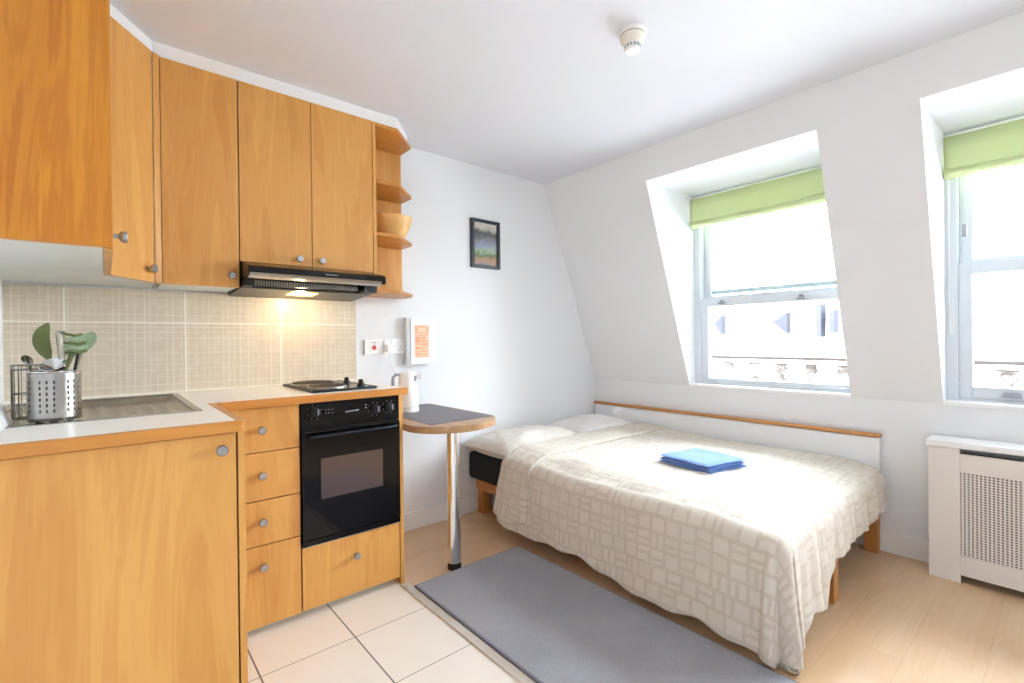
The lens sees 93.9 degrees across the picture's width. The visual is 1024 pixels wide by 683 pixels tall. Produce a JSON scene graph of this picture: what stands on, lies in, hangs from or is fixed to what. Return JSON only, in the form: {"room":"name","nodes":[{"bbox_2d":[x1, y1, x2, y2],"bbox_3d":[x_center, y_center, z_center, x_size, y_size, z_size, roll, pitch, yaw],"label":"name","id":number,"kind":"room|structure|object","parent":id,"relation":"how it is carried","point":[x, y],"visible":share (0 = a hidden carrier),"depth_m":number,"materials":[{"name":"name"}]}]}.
{"room":"studio apartment","nodes":[
{"label":"studio apartment","id":0,"kind":"room"},
{"bbox_2d":[0,279,3,404],"bbox_3d":[-0.303,-0.015,-0.145,0.080,2.395,5.072,-1,0,-40],"label":"wall","id":1,"kind":"structure","parent":0,"point":[1,281],"depth_m":1.74,"materials":[{"name":"white paint"}]},
{"bbox_2d":[0,0,127,275],"bbox_3d":[-1.253,-0.682,1.279,0.332,0.928,0.583,-1,0,-40],"label":"upper cabinet","id":2,"kind":"object","parent":1,"relation":"attached to","point":[56,193],"visible":1,"depth_m":1.09,"materials":[{"name":"brown wood"}]},
{"bbox_2d":[0,16,161,287],"bbox_3d":[-1.554,-0.656,1.726,0.454,0.871,0.482,-1,0,-40],"label":"upper cabinet","id":3,"kind":"object","parent":1,"relation":"attached to","point":[135,97],"visible":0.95,"depth_m":1.71,"materials":[{"name":"brown wood"}]},
{"bbox_2d":[2,148,595,512],"bbox_3d":[-0.528,-0.027,2.975,3.745,2.395,0.090,-1,0,-40],"label":"wall","id":4,"kind":"structure","parent":0,"point":[510,345],"depth_m":2.90,"materials":[{"name":"white paint"}]},
{"bbox_2d":[157,57,238,291],"bbox_3d":[-1.333,-0.660,2.022,0.261,0.871,0.318,-1,0,-40],"label":"upper cabinet","id":5,"kind":"object","parent":4,"relation":"attached to","point":[199,147],"visible":0.98,"depth_m":1.92,"materials":[{"name":"brown wood"}]},
{"bbox_2d":[110,4,406,140],"bbox_3d":[-0.941,-1.128,1.887,1.610,0.055,1.060,-1,0,-40],"label":"trim","id":6,"kind":"structure","parent":4,"relation":"attached to","point":[164,51],"depth_m":2.04,"materials":[{"name":"white paint"}]},
{"bbox_2d":[237,80,372,272],"bbox_3d":[-1.006,-0.721,2.300,0.589,0.759,0.318,-1,0,-40],"label":"upper cabinet","id":7,"kind":"object","parent":4,"relation":"attached to","point":[305,167],"visible":0.99,"depth_m":2.18,"materials":[{"name":"brown wood"}]},
{"bbox_2d":[228,262,385,301],"bbox_3d":[-0.966,-0.278,2.264,0.590,0.124,0.424,-1,0,-40],"label":"hood","id":8,"kind":"object","parent":7,"relation":"attached to","point":[260,280],"visible":1,"depth_m":2.17,"materials":[{"name":"black metal"}]},
{"bbox_2d":[355,300,357,380],"bbox_3d":[-0.860,-0.007,2.639,0.006,0.455,0.012,-1,0,-40],"label":"trim","id":9,"kind":"structure","parent":4,"relation":"attached to","point":[355,300],"depth_m":2.63,"materials":[{"name":"white paint"}]},
{"bbox_2d":[363,340,382,354],"bbox_3d":[-0.783,0.034,2.701,0.110,0.082,0.016,-1,0,-40],"label":"switch","id":10,"kind":"object","parent":4,"relation":"attached to","point":[370,347],"visible":1,"depth_m":2.70,"materials":[{"name":"white plastic"}]},
{"bbox_2d":[366,121,412,298],"bbox_3d":[-0.677,-0.677,2.608,0.303,0.857,0.299,-1,0,-40],"label":"corner shelf unit","id":11,"kind":"object","parent":4,"relation":"attached to","point":[388,143],"visible":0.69,"depth_m":2.68,"materials":[{"name":"brown wood"}]},
{"bbox_2d":[377,213,411,237],"bbox_3d":[-0.667,-0.616,2.630,0.236,0.121,0.236,-1,0,-40],"label":"bowl","id":12,"kind":"object","parent":11,"relation":"on","point":[392,223],"visible":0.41,"depth_m":2.54,"materials":[{"name":"brown wood"}]},
{"bbox_2d":[385,345,397,380],"bbox_3d":[-0.661,0.196,2.696,0.038,0.358,0.161,-1,0,-40],"label":"plug","id":13,"kind":"object","parent":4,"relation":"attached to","point":[388,348],"visible":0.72,"depth_m":2.73,"materials":[{"name":"white plastic"}]},
{"bbox_2d":[384,339,403,353],"bbox_3d":[-0.681,0.028,2.789,0.135,0.086,0.014,-1,0,-40],"label":"wall socket","id":14,"kind":"object","parent":4,"relation":"attached to","point":[398,344],"visible":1,"depth_m":2.79,"materials":[{"name":"white plastic"}]},
{"bbox_2d":[403,318,433,364],"bbox_3d":[-0.558,-0.002,2.872,0.184,0.277,0.047,-1,0,-40],"label":"notice board","id":15,"kind":"object","parent":4,"relation":"attached to","point":[418,334],"visible":1,"depth_m":2.84,"materials":[{"name":"white plastic"}]},
{"bbox_2d":[415,326,428,356],"bbox_3d":[-0.538,0.001,2.860,0.086,0.183,0.001,-1,0,-40],"label":"print","id":16,"kind":"object","parent":15,"relation":"attached to","point":[421,332],"depth_m":2.86,"materials":[{"name":"brown paper"}]},
{"bbox_2d":[404,494,494,531],"bbox_3d":[-0.070,1.062,3.305,2.045,0.105,0.014,-1,0,-40],"label":"baseboard","id":17,"kind":"structure","parent":4,"relation":"attached to","point":[419,518],"depth_m":2.95,"materials":[{"name":"white paint"}]},
{"bbox_2d":[470,217,500,269],"bbox_3d":[-0.178,-0.653,3.217,0.241,0.323,0.020,-1,0,-40],"label":"picture","id":18,"kind":"object","parent":4,"relation":"attached to","point":[484,234],"visible":1,"depth_m":3.21,"materials":[{"name":"grey"}]},
{"bbox_2d":[474,222,496,265],"bbox_3d":[-0.181,-0.653,3.220,0.195,0.281,0.008,-1,0,-40],"label":"print","id":19,"kind":"object","parent":18,"relation":"attached to","point":[485,233],"depth_m":3.22},
{"bbox_2d":[110,0,1023,184],"bbox_3d":[1.098,-1.204,1.054,3.735,0.060,5.072,-1,0,-40],"label":"ceiling","id":20,"kind":"structure","parent":0,"point":[543,92],"depth_m":1.94,"materials":[{"name":"white paint"}]},
{"bbox_2d":[618,23,646,55],"bbox_3d":[0.455,-1.132,1.810,0.104,0.076,0.104,-1,0,-40],"label":"smoke detector","id":21,"kind":"object","parent":20,"relation":"attached to","point":[631,37],"visible":1,"depth_m":1.78,"materials":[{"name":"white plastic"}]},
{"bbox_2d":[247,506,1023,682],"bbox_3d":[1.081,1.136,1.061,3.605,0.050,5.022,-1,0,-40],"label":"floor","id":22,"kind":"structure","parent":0,"point":[891,620],"depth_m":1.84,"materials":[{"name":"brown wood"}]},
{"bbox_2d":[0,431,247,682],"bbox_3d":[-1.296,0.696,1.547,0.580,0.880,1.062,-1,0,-40],"label":"base cabinet","id":23,"kind":"object","parent":22,"relation":"on","point":[125,563],"visible":0.91,"depth_m":1.18,"materials":[{"name":"brown wood"}]},
{"bbox_2d":[0,381,407,459],"bbox_3d":[-1.016,0.236,1.801,1.349,0.031,1.060,-1,0,-40],"label":"countertop","id":24,"kind":"structure","parent":23,"relation":"on","point":[215,418],"depth_m":1.30,"materials":[{"name":"white laminate"}]},
{"bbox_2d":[0,401,11,431],"bbox_3d":[-1.364,0.123,1.234,0.082,0.208,0.190,-1,0,-40],"label":"chopping board","id":25,"kind":"object","parent":24,"relation":"on","point":[5,420],"visible":1,"depth_m":1.28,"materials":[{"name":"white plastic"}]},
{"bbox_2d":[4,393,202,428],"bbox_3d":[-1.403,0.239,1.628,0.501,0.033,0.700,-1,0,-40],"label":"sink","id":26,"kind":"object","parent":24,"relation":"in","point":[94,409],"visible":0.67,"depth_m":1.67,"materials":[{"name":"silver metal"}]},
{"bbox_2d":[10,364,39,419],"bbox_3d":[-1.430,0.147,1.415,0.076,0.160,0.076,-1,0,-40],"label":"basket","id":27,"kind":"object","parent":26,"relation":"on","point":[13,405],"visible":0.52,"depth_m":1.39,"materials":[{"name":"silver metal"}]},
{"bbox_2d":[25,369,81,423],"bbox_3d":[-1.311,0.157,1.372,0.119,0.147,0.119,-1,0,-40],"label":"utensil caddy","id":28,"kind":"object","parent":26,"relation":"on","point":[47,400],"visible":0.98,"depth_m":1.33,"materials":[{"name":"silver metal"}]},
{"bbox_2d":[21,355,33,370],"bbox_3d":[-1.424,0.127,1.409,0.029,0.172,0.032,-1,0,-40],"label":"spoon","id":29,"kind":"object","parent":28,"relation":"in","point":[27,360],"visible":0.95,"depth_m":1.40,"materials":[{"name":"silver metal"}]},
{"bbox_2d":[21,355,33,364],"bbox_3d":[-1.420,0.055,1.401,0.026,0.030,0.013,-1,0,-40],"label":"bowl","id":30,"kind":"object","parent":29,"relation":"on","point":[26,359],"depth_m":1.40,"materials":[{"name":"silver metal"}]},
{"bbox_2d":[32,323,54,382],"bbox_3d":[-1.325,0.082,1.365,0.062,0.270,0.014,-1,0,-40],"label":"serving spoon","id":31,"kind":"object","parent":28,"relation":"in","point":[41,342],"visible":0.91,"depth_m":1.36,"materials":[{"name":"green plastic"}]},
{"bbox_2d":[32,323,51,359],"bbox_3d":[-1.335,0.003,1.359,0.040,0.112,0.012,-1,0,-40],"label":"bowl","id":32,"kind":"object","parent":31,"relation":"on","point":[41,342],"depth_m":1.36,"materials":[{"name":"green plastic"}]},
{"bbox_2d":[38,331,66,371],"bbox_3d":[-1.309,0.092,1.365,0.058,0.246,0.091,-1,0,-40],"label":"ladle","id":33,"kind":"object","parent":28,"relation":"in","point":[53,364],"visible":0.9,"depth_m":1.36,"materials":[{"name":"silver metal"}]},
{"bbox_2d":[38,358,66,371],"bbox_3d":[-1.297,0.068,1.351,0.058,0.043,0.053,-1,0,-40],"label":"bowl","id":34,"kind":"object","parent":33,"relation":"on","point":[53,364],"depth_m":1.36,"materials":[{"name":"silver metal"}]},
{"bbox_2d":[68,354,79,404],"bbox_3d":[-1.280,0.122,1.392,0.036,0.184,0.007,-1,0,-40],"label":"tool","id":35,"kind":"object","parent":28,"relation":"in","point":[77,355],"visible":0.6,"depth_m":1.40,"materials":[{"name":"black plastic"}]},
{"bbox_2d":[61,332,87,370],"bbox_3d":[-1.277,0.093,1.390,0.067,0.242,0.037,-1,0,-40],"label":"slotted turner","id":36,"kind":"object","parent":28,"relation":"in","point":[77,344],"visible":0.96,"depth_m":1.38,"materials":[{"name":"green plastic"}]},
{"bbox_2d":[68,332,96,410],"bbox_3d":[-1.283,0.093,1.426,0.071,0.244,0.014,-1,0,-40],"label":"spoon","id":37,"kind":"object","parent":28,"relation":"in","point":[91,336],"visible":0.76,"depth_m":1.44,"materials":[{"name":"green plastic"}]},
{"bbox_2d":[85,332,96,349],"bbox_3d":[-1.274,0.001,1.434,0.045,0.060,0.014,-1,0,-40],"label":"bowl","id":38,"kind":"object","parent":37,"relation":"on","point":[91,336],"depth_m":1.44,"materials":[{"name":"green plastic"}]},
{"bbox_2d":[283,377,376,392],"bbox_3d":[-0.867,0.196,2.259,0.285,0.042,0.439,-1,0,-40],"label":"cooktop","id":39,"kind":"object","parent":24,"relation":"in","point":[312,386],"visible":1,"depth_m":2.17,"materials":[{"name":"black metal"}]},
{"bbox_2d":[288,381,373,392],"bbox_3d":[-0.867,0.211,2.259,0.281,0.010,0.435,-1,0,-40],"label":"hotplate","id":40,"kind":"object","parent":39,"relation":"on","point":[308,386],"depth_m":2.15,"materials":[{"name":"silver metal"}]},
{"bbox_2d":[229,404,301,632],"bbox_3d":[-1.126,0.693,2.024,0.293,0.876,0.556,-1,0,-40],"label":"base cabinet","id":41,"kind":"object","parent":22,"relation":"on","point":[272,453],"visible":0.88,"depth_m":1.86,"materials":[{"name":"brown wood"}]},
{"bbox_2d":[299,395,404,613],"bbox_3d":[-0.840,0.687,2.271,0.451,0.880,0.560,-1,0,-40],"label":"base cabinet","id":42,"kind":"object","parent":22,"relation":"on","point":[335,570],"visible":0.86,"depth_m":2.07,"materials":[{"name":"brown wood"}]},
{"bbox_2d":[298,395,400,548],"bbox_3d":[-0.763,0.544,2.162,0.430,0.586,0.328,-1,0,-40],"label":"oven","id":43,"kind":"object","parent":42,"relation":"in","point":[349,449],"visible":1,"depth_m":2.04,"materials":[{"name":"black metal"}]},
{"bbox_2d":[403,404,494,570],"bbox_3d":[-0.419,0.751,2.491,0.468,0.740,0.771,-1,0,-40],"label":"table","id":44,"kind":"object","parent":22,"relation":"on","point":[452,430],"visible":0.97,"depth_m":2.33,"materials":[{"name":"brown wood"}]},
{"bbox_2d":[403,404,491,424],"bbox_3d":[-0.441,0.380,2.547,0.360,0.003,0.643,-1,0,-40],"label":"placemat","id":45,"kind":"object","parent":44,"relation":"on","point":[430,414],"visible":0.71,"depth_m":2.45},
{"bbox_2d":[391,370,421,412],"bbox_3d":[-0.579,0.266,2.584,0.156,0.226,0.119,-1,0,-40],"label":"kettle","id":46,"kind":"object","parent":45,"relation":"on","point":[410,403],"visible":0.81,"depth_m":2.55,"materials":[{"name":"white plastic"}]},
{"bbox_2d":[401,582,535,682],"bbox_3d":[0.928,1.117,0.537,0.036,0.016,4.402,-1,0,-40],"label":"trim","id":47,"kind":"structure","parent":22,"relation":"on","point":[518,675],"depth_m":1.80,"materials":[{"name":"beige wood"}]},
{"bbox_2d":[415,546,797,682],"bbox_3d":[0.446,1.109,1.618,0.625,0.013,2.013,-1,0,-40],"label":"rug","id":48,"kind":"object","parent":22,"relation":"on","point":[554,624],"visible":1,"depth_m":1.83,"materials":[{"name":"grey carpet"}]},
{"bbox_2d":[477,479,879,603],"bbox_3d":[0.850,0.987,2.817,1.235,0.238,1.885,-1,0,-40],"label":"bed","id":49,"kind":"object","parent":22,"relation":"on","point":[871,537],"visible":0.11,"depth_m":2.49,"materials":[{"name":"brown wood"}]},
{"bbox_2d":[469,451,502,485],"bbox_3d":[0.794,0.783,2.798,1.250,0.170,1.855,-1,0,-40],"label":"mattress","id":50,"kind":"object","parent":49,"relation":"on","point":[483,467],"visible":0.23,"depth_m":2.97,"materials":[{"name":"black fabric"}]},
{"bbox_2d":[462,424,575,458],"bbox_3d":[0.097,0.632,3.124,0.695,0.145,0.476,-1,0,-40],"label":"pillow","id":51,"kind":"object","parent":50,"relation":"on","point":[499,443],"visible":0.65,"depth_m":2.97,"materials":[{"name":"fabric"}]},
{"bbox_2d":[548,414,631,432],"bbox_3d":[0.593,0.621,3.547,0.580,0.152,0.476,-1,0,-40],"label":"pillow","id":52,"kind":"object","parent":50,"relation":"on","point":[579,423],"visible":0.52,"depth_m":3.43,"materials":[{"name":"white fabric"}]},
{"bbox_2d":[493,422,887,675],"bbox_3d":[0.914,0.850,2.580,1.367,0.508,1.577,-1,0,-40],"label":"duvet","id":53,"kind":"object","parent":50,"relation":"on","point":[750,552],"visible":0.93,"depth_m":2.05,"materials":[{"name":"fabric"}]},
{"bbox_2d":[658,448,747,473],"bbox_3d":[0.984,0.612,2.477,0.302,0.055,0.315,-1,0,-30],"label":"towel","id":54,"kind":"object","parent":53,"relation":"on","point":[697,459],"visible":0.98,"depth_m":2.40,"materials":[{"name":"blue fabric"}]},
{"bbox_2d":[925,434,1023,591],"bbox_3d":[2.337,0.774,1.908,0.156,0.640,1.028,-1,0,-40],"label":"radiator cover","id":55,"kind":"object","parent":22,"relation":"on","point":[946,463],"visible":1,"depth_m":2.14,"materials":[{"name":"white paint"}]},
{"bbox_2d":[925,434,1023,456],"bbox_3d":[2.333,0.468,1.907,0.156,0.028,1.028,-1,0,-40],"label":"shelf","id":56,"kind":"object","parent":55,"relation":"attached to","point":[938,442],"depth_m":2.15,"materials":[{"name":"white paint"}]},
{"bbox_2d":[960,472,1023,570],"bbox_3d":[2.293,0.780,1.873,0.006,0.388,0.792,-1,0,-40],"label":"grille","id":57,"kind":"object","parent":55,"relation":"attached to","point":[965,558],"depth_m":2.09,"materials":[{"name":"white metal"}]},
{"bbox_2d":[545,12,1023,540],"bbox_3d":[2.162,-0.062,1.955,0.773,2.315,4.972,-1,0,-40],"label":"wall","id":58,"kind":"structure","parent":0,"point":[876,133],"depth_m":2.43,"materials":[{"name":"white paint"}]},
{"bbox_2d":[594,401,881,470],"bbox_3d":[1.303,0.687,3.212,0.034,0.405,1.906,-1,0,-40],"label":"panel","id":59,"kind":"object","parent":58,"relation":"attached to","point":[858,446],"visible":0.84,"depth_m":2.93,"materials":[{"name":"white paint"}]},
{"bbox_2d":[689,166,825,228],"bbox_3d":[1.551,-0.894,2.980,0.064,0.214,0.925,-1,0,-40],"label":"blind","id":60,"kind":"object","parent":58,"relation":"attached to","point":[805,188],"visible":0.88,"depth_m":2.97,"materials":[{"name":"green fabric"}]},
{"bbox_2d":[690,225,850,397],"bbox_3d":[1.625,-0.352,2.998,0.190,1.325,1.013,-1,0,-40],"label":"window","id":61,"kind":"structure","parent":58,"relation":"in","point":[704,292],"depth_m":3.20,"materials":[{"name":"white paint"}]},
{"bbox_2d":[853,530,928,562],"bbox_3d":[2.315,1.041,2.071,0.014,0.105,4.958,-1,0,-40],"label":"baseboard","id":62,"kind":"structure","parent":58,"relation":"attached to","point":[902,545],"depth_m":2.44,"materials":[{"name":"white paint"}]},
{"bbox_2d":[943,116,1023,179],"bbox_3d":[2.404,-0.899,1.978,0.064,0.214,0.923,-1,0,-40],"label":"blind","id":63,"kind":"object","parent":58,"relation":"attached to","point":[999,145],"visible":1,"depth_m":2.21,"materials":[{"name":"green fabric"}]},
{"bbox_2d":[948,180,953,333],"bbox_3d":[2.141,-0.410,2.333,0.005,0.752,0.016,-1,0,-40],"label":"blind cord","id":64,"kind":"object","parent":63,"relation":"hanging from","point":[948,180],"visible":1,"depth_m":2.34,"materials":[{"name":"white plastic"}]},
{"bbox_2d":[944,174,1023,410],"bbox_3d":[2.483,-0.357,1.991,0.190,1.325,1.012,-1,0,-40],"label":"window","id":65,"kind":"structure","parent":58,"relation":"in","point":[961,390],"depth_m":2.33,"materials":[{"name":"white paint"}]},
{"bbox_2d":[960,453,1023,568],"bbox_3d":[2.365,0.763,1.936,0.103,0.500,0.886,-1,0,-40],"label":"radiator","id":66,"kind":"object","parent":58,"relation":"attached to","point":[960,453],"visible":0.02,"depth_m":2.13,"materials":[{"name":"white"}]},
{"label":"outside","id":67,"kind":"structure","parent":0,"visible":0},
{"bbox_3d":[10.944,9.048,13.219,26.400,0.200,46.000,-1,0,-40],"label":"street","id":68,"kind":"object","parent":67,"visible":0},
{"bbox_2d":[711,275,1023,388],"bbox_3d":[9.477,3.744,11.996,6.100,10.450,34.000,-1,0,-40],"label":"building","id":69,"kind":"structure","parent":68,"relation":"on","point":[803,341],"depth_m":11.50,"materials":[{"name":"white"}]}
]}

